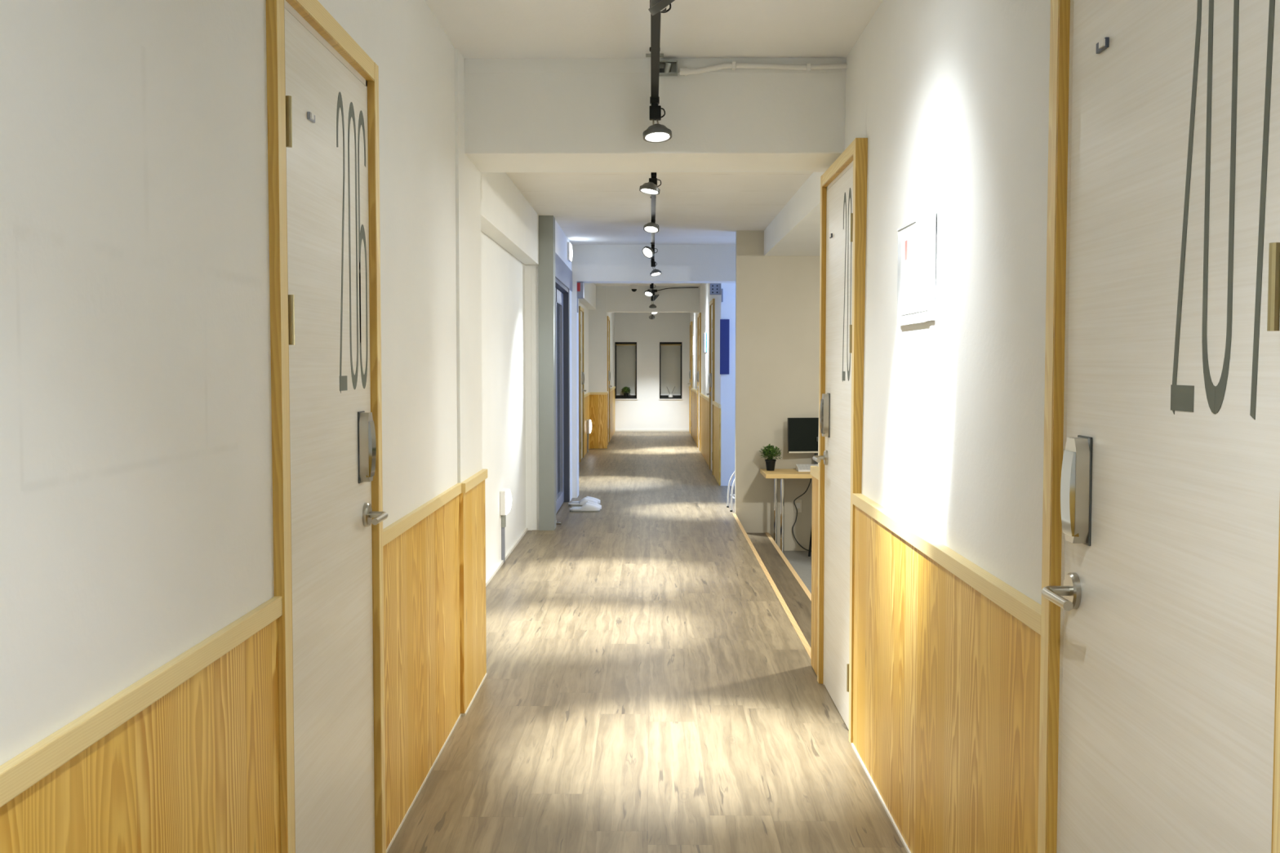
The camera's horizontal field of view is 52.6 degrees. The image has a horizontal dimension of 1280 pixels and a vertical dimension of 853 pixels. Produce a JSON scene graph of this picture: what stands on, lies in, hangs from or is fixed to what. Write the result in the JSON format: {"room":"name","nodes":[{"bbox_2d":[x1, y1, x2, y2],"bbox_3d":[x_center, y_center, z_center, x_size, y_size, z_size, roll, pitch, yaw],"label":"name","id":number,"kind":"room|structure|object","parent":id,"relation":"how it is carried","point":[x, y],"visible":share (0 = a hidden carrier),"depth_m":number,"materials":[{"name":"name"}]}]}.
{"room":"hotel corridor","nodes":[
{"label":"hotel corridor","id":0,"kind":"room"},
{"bbox_2d":[0,0,482,765],"bbox_3d":[-0.802,0.052,1.184,0.172,2.680,8.745,0,3,1],"label":"wall","id":1,"kind":"structure","parent":0,"point":[136,526],"depth_m":1.96,"materials":[{"name":"white paint"}]},
{"bbox_2d":[0,595,282,852],"bbox_3d":[-0.733,0.914,-0.284,0.016,0.889,5.730,0,3,1],"label":"wood panelling","id":2,"kind":"object","parent":1,"relation":"attached to","point":[184,758],"visible":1,"depth_m":1.98,"materials":[{"name":"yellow wood"}]},
{"bbox_2d":[266,0,387,852],"bbox_3d":[-0.710,0.140,2.989,0.126,2.130,0.929,0,3,1],"label":"door","id":3,"kind":"structure","parent":1,"relation":"in","point":[322,87],"depth_m":2.92,"materials":[{"name":"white wood"}]},
{"bbox_2d":[382,469,487,849],"bbox_3d":[-0.682,0.679,4.550,0.032,0.889,2.120,0,3,1],"label":"wood panelling","id":4,"kind":"object","parent":1,"relation":"attached to","point":[434,555],"visible":0.84,"depth_m":4.26,"materials":[{"name":"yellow wood"}]},
{"bbox_2d":[386,673,487,852],"bbox_3d":[-0.716,1.287,1.248,0.028,0.008,8.755,0,3,1],"label":"baseboard","id":5,"kind":"structure","parent":1,"relation":"attached to","point":[486,674],"depth_m":4.33,"materials":[{"name":"wood"}]},
{"bbox_2d":[480,172,538,264],"bbox_3d":[-0.888,-1.382,7.933,0.113,0.412,4.845,0,3,1],"label":"beam recess","id":6,"kind":"structure","parent":0,"point":[508,218],"depth_m":8.29,"materials":[{"name":"white paint"}]},
{"bbox_2d":[480,231,539,580],"bbox_3d":[-0.967,-0.280,8.005,0.275,2.680,5.200,0,3,1],"label":"wall","id":7,"kind":"structure","parent":0,"point":[509,286],"depth_m":9.18,"materials":[{"name":"white paint"}]},
{"bbox_2d":[499,488,511,562],"bbox_3d":[-0.907,0.673,8.771,0.062,0.494,0.200,0,3,1],"label":"emergency light","id":8,"kind":"object","parent":7,"relation":"attached to","point":[505,497],"visible":0.95,"depth_m":8.74,"materials":[{"name":"white plastic"}]},
{"bbox_2d":[505,488,511,514],"bbox_3d":[-0.888,0.509,8.763,0.025,0.153,0.188,0,3,1],"label":"diffuser","id":9,"kind":"object","parent":8,"relation":"attached to","point":[508,494],"depth_m":8.68,"materials":[{"name":"white plastic"}]},
{"bbox_2d":[485,528,528,586],"bbox_3d":[-0.937,0.949,8.054,0.015,0.020,4.860,0,3,1],"label":"baseboard","id":10,"kind":"structure","parent":7,"relation":"attached to","point":[494,572],"depth_m":8.94,"materials":[{"name":"white wood"}]},
{"bbox_2d":[537,215,555,530],"bbox_3d":[-0.753,-0.387,10.516,0.121,2.650,0.210,0,3,1],"label":"pillar","id":11,"kind":"structure","parent":0,"point":[546,266],"depth_m":10.41,"materials":[{"name":"grey paint"}]},
{"bbox_2d":[555,219,578,525],"bbox_3d":[-0.842,-0.489,11.943,0.405,2.715,2.650,0,3,1],"label":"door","id":12,"kind":"structure","parent":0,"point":[563,274],"depth_m":12.53,"materials":[{"name":"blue metal"}]},
{"bbox_2d":[567,241,572,262],"bbox_3d":[-0.664,-1.655,12.290,0.034,0.165,0.280,0,3,1],"label":"emergency light","id":13,"kind":"object","parent":12,"relation":"attached to","point":[569,245],"visible":1,"depth_m":12.16,"materials":[{"name":"white plastic"}]},
{"bbox_2d":[569,243,572,261],"bbox_3d":[-0.654,-1.655,12.290,0.014,0.153,0.268,0,3,1],"label":"diffuser","id":14,"kind":"object","parent":13,"relation":"attached to","point":[571,246],"depth_m":12.21,"materials":[{"name":"white plastic"}]},
{"bbox_2d":[577,282,584,312],"bbox_3d":[-0.600,-1.297,13.051,0.066,0.300,0.215,0,3,1],"label":"fire alarm box","id":15,"kind":"object","parent":12,"relation":"attached to","point":[580,286],"visible":1,"depth_m":12.96,"materials":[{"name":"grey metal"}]},
{"bbox_2d":[578,283,595,309],"bbox_3d":[-0.788,-1.860,16.794,0.127,0.390,7.155,0,3,1],"label":"beam","id":16,"kind":"structure","parent":0,"point":[589,300],"depth_m":18.58,"materials":[{"name":"white paint"}]},
{"bbox_2d":[578,285,614,394],"bbox_3d":[-0.755,-0.857,19.474,0.445,2.715,12.430,0,3,1],"label":"wall","id":17,"kind":"structure","parent":0,"point":[595,321],"depth_m":20.41,"materials":[{"name":"white paint"}]},
{"bbox_2d":[578,306,586,462],"bbox_3d":[-0.827,-0.598,18.130,0.126,2.130,0.924,0,3,1],"label":"door","id":18,"kind":"structure","parent":17,"relation":"in","point":[581,375],"depth_m":18.29,"materials":[{"name":"brown wood"}]},
{"bbox_2d":[583,392,590,454],"bbox_3d":[-0.806,-0.051,19.539,0.023,0.891,1.820,0,3,1],"label":"wood panelling","id":19,"kind":"object","parent":17,"relation":"attached to","point":[586,397],"visible":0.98,"depth_m":19.36,"materials":[{"name":"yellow wood"}]},
{"bbox_2d":[586,419,591,452],"bbox_3d":[-0.769,0.143,19.638,0.070,0.497,0.240,0,3,1],"label":"emergency light","id":20,"kind":"object","parent":19,"relation":"attached to","point":[588,421],"visible":1,"depth_m":19.52,"materials":[{"name":"white plastic"}]},
{"bbox_2d":[589,419,591,433],"bbox_3d":[-0.748,-0.001,19.631,0.028,0.198,0.228,0,3,1],"label":"diffuser","id":21,"kind":"object","parent":20,"relation":"attached to","point":[590,423],"depth_m":19.52,"materials":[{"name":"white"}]},
{"bbox_2d":[589,392,607,448],"bbox_3d":[-0.662,-0.095,20.454,0.295,0.891,0.025,0,3,1],"label":"wood panelling","id":22,"kind":"object","parent":17,"relation":"attached to","point":[597,401],"visible":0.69,"depth_m":20.45,"materials":[{"name":"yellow wood"}]},
{"bbox_2d":[607,315,612,444],"bbox_3d":[-0.539,-0.777,21.804,0.126,2.130,0.924,0,3,1],"label":"door","id":23,"kind":"structure","parent":17,"relation":"in","point":[608,317],"depth_m":22.09,"materials":[{"name":"brown wood"}]},
{"bbox_2d":[609,386,615,439],"bbox_3d":[-0.512,-0.269,24.006,0.023,0.891,3.410,0,3,1],"label":"wood panelling","id":24,"kind":"object","parent":17,"relation":"attached to","point":[612,389],"visible":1,"depth_m":23.63,"materials":[{"name":"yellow wood"}]},
{"bbox_2d":[386,431,906,852],"bbox_3d":[0.601,0.854,11.450,5.600,0.120,29.200,0,3,1],"label":"floor","id":25,"kind":"structure","parent":0,"point":[647,686],"depth_m":5.10,"materials":[{"name":"brown wood"}]},
{"bbox_2d":[568,497,597,506],"bbox_3d":[-0.540,0.713,12.288,0.275,0.080,0.110,0,3,-5],"label":"slipper","id":26,"kind":"object","parent":25,"relation":"on","point":[584,500],"visible":0.75,"depth_m":12.25,"materials":[{"name":"white fabric"}]},
{"bbox_2d":[569,502,599,511],"bbox_3d":[-0.504,0.736,11.818,0.275,0.080,0.110,0,3,-1],"label":"slipper","id":27,"kind":"object","parent":25,"relation":"on","point":[587,507],"visible":1,"depth_m":11.78,"materials":[{"name":"white fabric"}]},
{"bbox_2d":[571,496,599,504],"bbox_3d":[-0.518,0.707,12.411,0.275,0.080,0.110,0,3,2],"label":"slipper","id":28,"kind":"object","parent":25,"relation":"on","point":[589,497],"visible":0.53,"depth_m":12.39,"materials":[{"name":"white fabric"}]},
{"bbox_2d":[571,501,601,510],"bbox_3d":[-0.493,0.730,11.940,0.275,0.080,0.110,0,3,1],"label":"slipper","id":29,"kind":"object","parent":25,"relation":"on","point":[588,502],"visible":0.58,"depth_m":11.92,"materials":[{"name":"white fabric"}]},
{"bbox_2d":[726,471,734,511],"bbox_3d":[1.099,0.446,11.957,0.575,0.646,0.361,0,3,1],"label":"stool","id":30,"kind":"object","parent":25,"relation":"on","point":[733,474],"visible":0.23,"depth_m":12.09,"materials":[{"name":"white metal"}]},
{"bbox_2d":[614,312,689,430],"bbox_3d":[0.253,-1.163,25.773,1.850,2.715,0.200,0,3,1],"label":"wall","id":31,"kind":"structure","parent":0,"point":[647,412],"depth_m":25.68,"materials":[{"name":"white paint"}]},
{"bbox_2d":[614,341,637,399],"bbox_3d":[-0.279,-1.115,25.771,0.476,1.165,0.218,0,3,1],"label":"window","id":32,"kind":"structure","parent":31,"relation":"in","point":[616,397],"depth_m":25.69,"materials":[{"name":"black plastic"}]},
{"bbox_2d":[616,343,635,395],"bbox_3d":[-0.279,-1.134,25.832,0.400,1.026,0.035,0,3,1],"label":"roller blind","id":33,"kind":"object","parent":32,"relation":"attached to","point":[625,353],"visible":1,"depth_m":25.84,"materials":[{"name":"beige fabric"}]},
{"bbox_2d":[622,386,631,397],"bbox_3d":[-0.273,-0.689,25.754,0.217,0.217,0.217,0,3,1],"label":"potted plant","id":34,"kind":"object","parent":32,"relation":"on","point":[626,389],"visible":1,"depth_m":25.72,"materials":[{"name":"green plant"}]},
{"bbox_2d":[614,430,688,431],"bbox_3d":[0.242,0.083,25.727,1.490,0.030,0.012,0,3,1],"label":"baseboard","id":35,"kind":"structure","parent":31,"relation":"attached to","point":[615,430],"depth_m":25.72,"materials":[{"name":"white wood"}]},
{"bbox_2d":[658,341,683,399],"bbox_3d":[0.610,-1.115,25.763,0.487,1.165,0.218,0,3,1],"label":"window","id":36,"kind":"structure","parent":31,"relation":"in","point":[660,397],"depth_m":25.67,"materials":[{"name":"black plastic"}]},
{"bbox_2d":[660,343,680,395],"bbox_3d":[0.611,-1.133,25.825,0.411,1.026,0.035,0,3,1],"label":"roller blind","id":37,"kind":"object","parent":36,"relation":"attached to","point":[670,353],"visible":1,"depth_m":25.83,"materials":[{"name":"beige fabric"}]},
{"bbox_2d":[606,286,699,312],"bbox_3d":[0.082,-2.044,20.575,1.780,0.450,0.300,0,3,1],"label":"beam","id":38,"kind":"structure","parent":0,"point":[619,299],"depth_m":20.43,"materials":[{"name":"white paint"}]},
{"bbox_2d":[424,0,882,58],"bbox_3d":[0.008,-1.275,0.889,2.000,0.100,8.300,0,3,1],"label":"ceiling","id":39,"kind":"structure","parent":0,"point":[478,28],"depth_m":4.55,"materials":[{"name":"paint"}]},
{"bbox_2d":[649,12,661,103],"bbox_3d":[0.036,-1.220,2.659,0.040,0.182,4.666,0,3,1],"label":"track rail","id":40,"kind":"object","parent":39,"relation":"attached to","point":[655,49],"visible":0.8,"depth_m":4.20,"materials":[{"name":"black metal"}]},
{"bbox_2d":[642,97,671,142],"bbox_3d":[0.066,-1.163,4.908,0.111,0.156,0.111,0,3,1],"label":"track spotlight","id":41,"kind":"object","parent":40,"relation":"attached to","point":[655,133],"visible":1,"depth_m":4.90,"materials":[{"name":"black metal"}]},
{"bbox_2d":[648,0,674,15],"bbox_3d":[0.071,-1.092,3.315,0.100,0.142,0.340,0,3,1],"label":"track spotlight","id":42,"kind":"object","parent":40,"relation":"attached to","point":[655,6],"visible":1,"depth_m":3.17,"materials":[{"name":"black metal"}]},
{"bbox_2d":[572,244,735,283],"bbox_3d":[1.366,-1.677,13.032,4.100,0.448,0.320,0,3,1],"label":"beam","id":43,"kind":"structure","parent":0,"point":[591,264],"depth_m":12.89,"materials":[{"name":"white paint"}]},
{"bbox_2d":[464,57,846,172],"bbox_3d":[-0.018,-1.281,5.272,1.730,0.415,0.503,0,3,1],"label":"beam","id":44,"kind":"structure","parent":0,"point":[547,114],"depth_m":5.03,"materials":[{"name":"white paint"}]},
{"bbox_2d":[645,53,677,75],"bbox_3d":[0.084,-1.390,4.977,0.122,0.068,0.079,0,3,1],"label":"junction box","id":45,"kind":"object","parent":44,"relation":"attached to","point":[667,68],"visible":0.92,"depth_m":4.99,"materials":[{"name":"metal"}]},
{"bbox_2d":[680,61,847,75],"bbox_3d":[0.475,-1.379,4.998,0.644,0.055,0.037,0,3,-1],"label":"conduit","id":46,"kind":"object","parent":44,"relation":"attached to","point":[685,71],"visible":1,"depth_m":4.99,"materials":[{"name":"white plastic"}]},
{"bbox_2d":[506,172,813,286],"bbox_3d":[0.639,-2.014,15.696,5.600,0.135,20.440,0,3,1],"label":"ceiling","id":47,"kind":"structure","parent":0,"point":[590,208],"depth_m":9.58,"materials":[{"name":"paint"}]},
{"bbox_2d":[630,284,638,291],"bbox_3d":[-0.092,-2.145,20.121,0.124,0.104,0.123,0,3,1],"label":"dome camera","id":48,"kind":"object","parent":47,"relation":"attached to","point":[633,287],"visible":1,"depth_m":20.07,"materials":[{"name":"white plastic"}]},
{"bbox_2d":[650,172,656,262],"bbox_3d":[0.093,-1.537,9.171,0.040,0.182,7.266,0,3,1],"label":"track rail","id":49,"kind":"object","parent":47,"relation":"attached to","point":[653,197],"visible":0.27,"depth_m":8.63,"materials":[{"name":"black metal"}]},
{"bbox_2d":[639,173,661,195],"bbox_3d":[0.055,-1.280,6.825,0.118,0.108,0.111,0,3,1],"label":"track spotlight","id":50,"kind":"object","parent":49,"relation":"attached to","point":[651,187],"visible":1,"depth_m":6.82,"materials":[{"name":"black metal"}]},
{"bbox_2d":[642,244,657,258],"bbox_3d":[0.095,-1.475,10.916,0.110,0.117,0.156,3,4,44],"label":"track spotlight","id":51,"kind":"object","parent":49,"relation":"attached to","point":[648,251],"visible":1,"depth_m":10.89,"materials":[{"name":"black metal"}]},
{"bbox_2d":[643,219,659,233],"bbox_3d":[0.079,-1.397,9.032,0.111,0.089,0.131,0,3,1],"label":"track spotlight","id":52,"kind":"object","parent":49,"relation":"attached to","point":[651,227],"visible":1,"depth_m":9.01,"materials":[{"name":"black metal"}]},
{"bbox_2d":[649,258,661,276],"bbox_3d":[0.151,-1.521,12.389,0.111,0.168,0.171,0,3,1],"label":"track spotlight","id":53,"kind":"object","parent":49,"relation":"attached to","point":[655,272],"visible":1,"depth_m":12.39,"materials":[{"name":"black metal"}]},
{"bbox_2d":[648,287,698,292],"bbox_3d":[0.520,-2.155,20.377,0.802,0.081,0.057,0,3,-2],"label":"cable","id":54,"kind":"object","parent":47,"relation":"attached to","point":[655,291],"visible":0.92,"depth_m":20.39,"materials":[{"name":"black metal"}]},
{"bbox_3d":[0.161,-1.927,16.810,0.040,0.217,7.166,0,3,1],"label":"track rail","id":55,"kind":"object","parent":47,"relation":"attached to","visible":0},
{"bbox_2d":[644,283,655,297],"bbox_3d":[0.120,-1.691,15.981,0.110,0.180,0.199,1,3,16],"label":"track spotlight","id":56,"kind":"object","parent":55,"relation":"attached to","point":[648,293],"visible":0.92,"depth_m":15.95,"materials":[{"name":"black metal"}]},
{"bbox_2d":[648,295,656,308],"bbox_3d":[0.190,-1.845,19.197,0.110,0.186,0.140,0,3,1],"label":"track spotlight","id":57,"kind":"object","parent":55,"relation":"attached to","point":[652,305],"visible":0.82,"depth_m":19.16,"materials":[{"name":"black metal"}]},
{"bbox_2d":[651,289,658,300],"bbox_3d":[0.208,-1.788,17.668,0.109,0.150,0.141,0,3,1],"label":"track spotlight","id":58,"kind":"object","parent":55,"relation":"attached to","point":[655,296],"visible":0.94,"depth_m":17.64,"materials":[{"name":"black metal"}]},
{"bbox_2d":[689,283,735,485],"bbox_3d":[2.207,-0.879,19.937,2.538,2.715,11.450,0,3,1],"label":"wall","id":59,"kind":"structure","parent":0,"point":[724,384],"depth_m":14.28,"materials":[{"name":"white paint"}]},
{"bbox_2d":[688,386,689,431],"bbox_3d":[0.976,-0.334,25.356,0.026,0.891,0.680,0,3,1],"label":"wood panelling","id":60,"kind":"object","parent":59,"relation":"attached to","point":[689,386],"visible":0.5,"depth_m":25.55,"materials":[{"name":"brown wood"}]},
{"bbox_2d":[688,321,692,435],"bbox_3d":[0.973,-0.910,24.517,0.126,2.130,0.924,0,3,1],"label":"door","id":61,"kind":"structure","parent":59,"relation":"in","point":[691,322],"depth_m":24.74,"materials":[{"name":"brown wood"}]},
{"bbox_2d":[693,336,694,355],"bbox_3d":[0.957,-1.435,22.975,0.020,0.330,0.550,0,3,1],"label":"paper notice","id":62,"kind":"object","parent":59,"relation":"attached to","point":[693,336],"visible":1,"depth_m":22.82,"materials":[{"name":"white paper"}]},
{"bbox_2d":[691,387,697,444],"bbox_3d":[0.950,-0.193,22.465,0.026,0.891,3.230,0,3,1],"label":"wood panelling","id":63,"kind":"object","parent":59,"relation":"attached to","point":[694,393],"visible":0.82,"depth_m":22.63,"materials":[{"name":"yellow wood"}]},
{"bbox_2d":[694,312,701,450],"bbox_3d":[0.937,-0.708,20.372,0.126,2.130,0.884,0,3,1],"label":"door","id":64,"kind":"structure","parent":59,"relation":"in","point":[699,315],"depth_m":20.51,"materials":[{"name":"brown wood"}]},
{"bbox_2d":[699,392,709,466],"bbox_3d":[0.913,0.012,18.255,0.026,0.891,3.400,0,3,1],"label":"wood panelling","id":65,"kind":"object","parent":59,"relation":"attached to","point":[704,401],"visible":0.81,"depth_m":18.14,"materials":[{"name":"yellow wood"}]},
{"bbox_2d":[703,332,706,352],"bbox_3d":[0.913,-1.173,18.107,0.018,0.270,0.800,0,3,1],"label":"notice","id":66,"kind":"object","parent":59,"relation":"attached to","point":[705,333],"visible":1,"depth_m":18.02,"materials":[{"name":"white paper"}]},
{"bbox_2d":[706,298,715,475],"bbox_3d":[0.899,-0.498,16.078,0.126,2.130,0.884,0,3,1],"label":"door","id":67,"kind":"structure","parent":59,"relation":"in","point":[712,304],"depth_m":16.31,"materials":[{"name":"brown wood"}]},
{"bbox_2d":[709,283,720,294],"bbox_3d":[0.829,-1.510,14.251,0.122,0.120,0.092,0,3,1],"label":"speaker box","id":68,"kind":"object","parent":59,"relation":"attached to","point":[714,288],"visible":1,"depth_m":14.21,"materials":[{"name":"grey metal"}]},
{"bbox_2d":[712,400,720,485],"bbox_3d":[0.884,0.172,14.959,0.026,0.891,1.400,0,3,1],"label":"wood panelling","id":69,"kind":"object","parent":59,"relation":"attached to","point":[717,406],"visible":1,"depth_m":14.76,"materials":[{"name":"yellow wood"}]},
{"bbox_2d":[721,288,723,302],"bbox_3d":[0.898,-1.433,14.159,0.015,0.145,0.058,0,3,1],"label":"wall bracket","id":70,"kind":"object","parent":59,"relation":"attached to","point":[722,289],"visible":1,"depth_m":14.13,"materials":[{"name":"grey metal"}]},
{"bbox_2d":[720,319,728,373],"bbox_3d":[0.928,-0.875,14.205,0.101,0.602,0.027,0,3,1],"label":"notice board","id":71,"kind":"object","parent":59,"relation":"attached to","point":[724,323],"visible":1,"depth_m":14.19,"materials":[{"name":"blue fabric"}]},
{"bbox_2d":[734,230,820,551],"bbox_3d":[2.131,-0.297,11.631,2.543,3.000,0.100,0,3,1],"label":"wall","id":72,"kind":"structure","parent":0,"point":[777,298],"depth_m":11.58,"materials":[{"name":"beige paint"}]},
{"bbox_2d":[794,499,801,512],"bbox_3d":[1.420,0.713,11.629,0.069,0.120,0.015,0,3,1],"label":"power outlet","id":73,"kind":"object","parent":72,"relation":"attached to","point":[797,502],"visible":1,"depth_m":11.62,"materials":[{"name":"beige plastic"}]},
{"bbox_2d":[795,502,799,508],"bbox_3d":[1.420,0.710,11.623,0.035,0.050,0.004,0,3,1],"label":"socket","id":74,"kind":"object","parent":73,"relation":"attached to","point":[797,504],"depth_m":11.62,"materials":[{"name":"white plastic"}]},
{"bbox_2d":[764,172,822,256],"bbox_3d":[2.201,-1.497,8.578,2.250,0.245,5.880,0,3,1],"label":"beam","id":75,"kind":"structure","parent":0,"point":[795,231],"depth_m":9.54,"materials":[{"name":"white paint"}]},
{"bbox_2d":[783,551,811,593],"bbox_3d":[2.105,1.305,8.716,2.543,0.085,5.880,0,3,1],"label":"floor","id":76,"kind":"structure","parent":0,"point":[800,561],"depth_m":10.87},
{"bbox_2d":[746,533,811,648],"bbox_3d":[0.983,1.179,8.722,0.298,0.164,5.865,0,3,1],"label":"step","id":77,"kind":"structure","parent":76,"relation":"on","point":[797,597],"depth_m":9.08,"materials":[{"name":"brown wood"}]},
{"bbox_2d":[760,468,812,553],"bbox_3d":[1.737,0.764,11.343,1.325,0.740,0.575,0,3,1],"label":"desk","id":78,"kind":"object","parent":76,"relation":"on","point":[782,473],"visible":0.33,"depth_m":11.16,"materials":[{"name":"brown wood"}]},
{"bbox_2d":[759,444,782,471],"bbox_3d":[1.151,0.270,11.437,0.208,0.238,0.208,0,3,1],"label":"potted plant","id":79,"kind":"object","parent":78,"relation":"on","point":[770,461],"visible":1,"depth_m":11.41,"materials":[{"name":"green plant"}]},
{"bbox_2d":[791,478,811,551],"bbox_3d":[1.520,0.761,11.599,0.306,0.722,0.060,1,3,14],"label":"power cable","id":80,"kind":"object","parent":78,"relation":"hanging from","point":[811,478],"visible":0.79,"depth_m":11.61,"materials":[{"name":"black rubber"}]},
{"bbox_2d":[787,417,818,464],"bbox_3d":[1.580,0.152,11.523,0.552,0.465,0.156,0,3,-4],"label":"monitor","id":81,"kind":"object","parent":78,"relation":"on","point":[802,433],"visible":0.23,"depth_m":11.45,"materials":[{"name":"black plastic"}]},
{"bbox_2d":[795,464,817,471],"bbox_3d":[1.605,0.364,11.410,0.440,0.051,0.195,0,3,1],"label":"keyboard","id":82,"kind":"object","parent":78,"relation":"on","point":[800,468],"visible":0.25,"depth_m":11.39,"materials":[{"name":"white plastic"}]},
{"bbox_2d":[808,529,811,556],"bbox_3d":[1.712,0.722,10.994,0.493,0.862,0.622,0,3,1],"label":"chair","id":83,"kind":"object","parent":76,"relation":"on","point":[810,544],"visible":0.11,"depth_m":11.30,"materials":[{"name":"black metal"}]},
{"bbox_2d":[817,0,1050,604],"bbox_3d":[0.831,0.049,1.257,0.187,2.680,8.920,0,3,1],"label":"wall","id":84,"kind":"structure","parent":0,"point":[949,99],"depth_m":3.10,"materials":[{"name":"white paint"}]},
{"bbox_2d":[732,513,811,658],"bbox_3d":[0.819,0.976,8.717,0.029,0.102,5.863,0,3,1],"label":"trim","id":85,"kind":"structure","parent":84,"relation":"attached to","point":[800,634],"depth_m":7.56,"materials":[{"name":"brown wood"}]},
{"bbox_2d":[810,466,818,675],"bbox_3d":[0.770,0.626,5.636,0.030,0.889,0.280,0,3,1],"label":"wood panelling","id":86,"kind":"object","parent":84,"relation":"attached to","point":[814,469],"visible":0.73,"depth_m":5.64,"materials":[{"name":"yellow wood"}]},
{"bbox_2d":[812,137,867,743],"bbox_3d":[0.769,0.042,4.998,0.126,2.130,0.931,0,3,1],"label":"door","id":87,"kind":"structure","parent":84,"relation":"in","point":[843,184],"depth_m":4.98,"materials":[{"name":"white wood"}]},
{"bbox_2d":[850,742,911,852],"bbox_3d":[0.722,1.312,0.725,0.019,0.008,7.733,0,3,1],"label":"baseboard","id":88,"kind":"structure","parent":84,"relation":"attached to","point":[883,804],"depth_m":3.98,"materials":[{"name":"wood"}]},
{"bbox_2d":[897,211,936,325],"bbox_3d":[0.765,-0.429,3.609,0.016,0.286,0.465,0,3,1],"label":"framed notice","id":89,"kind":"object","parent":84,"relation":"attached to","point":[916,276],"visible":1,"depth_m":3.54,"materials":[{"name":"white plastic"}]},
{"bbox_2d":[852,493,1041,852],"bbox_3d":[0.751,0.731,3.471,0.030,0.889,2.211,0,3,1],"label":"wood panelling","id":90,"kind":"object","parent":84,"relation":"attached to","point":[947,652],"visible":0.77,"depth_m":3.17,"materials":[{"name":"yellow wood"}]},
{"bbox_2d":[1037,0,1279,852],"bbox_3d":[0.741,0.194,1.874,0.126,2.130,0.931,0,3,1],"label":"door","id":91,"kind":"structure","parent":84,"relation":"in","point":[1159,722],"depth_m":1.83,"materials":[{"name":"white wood"}]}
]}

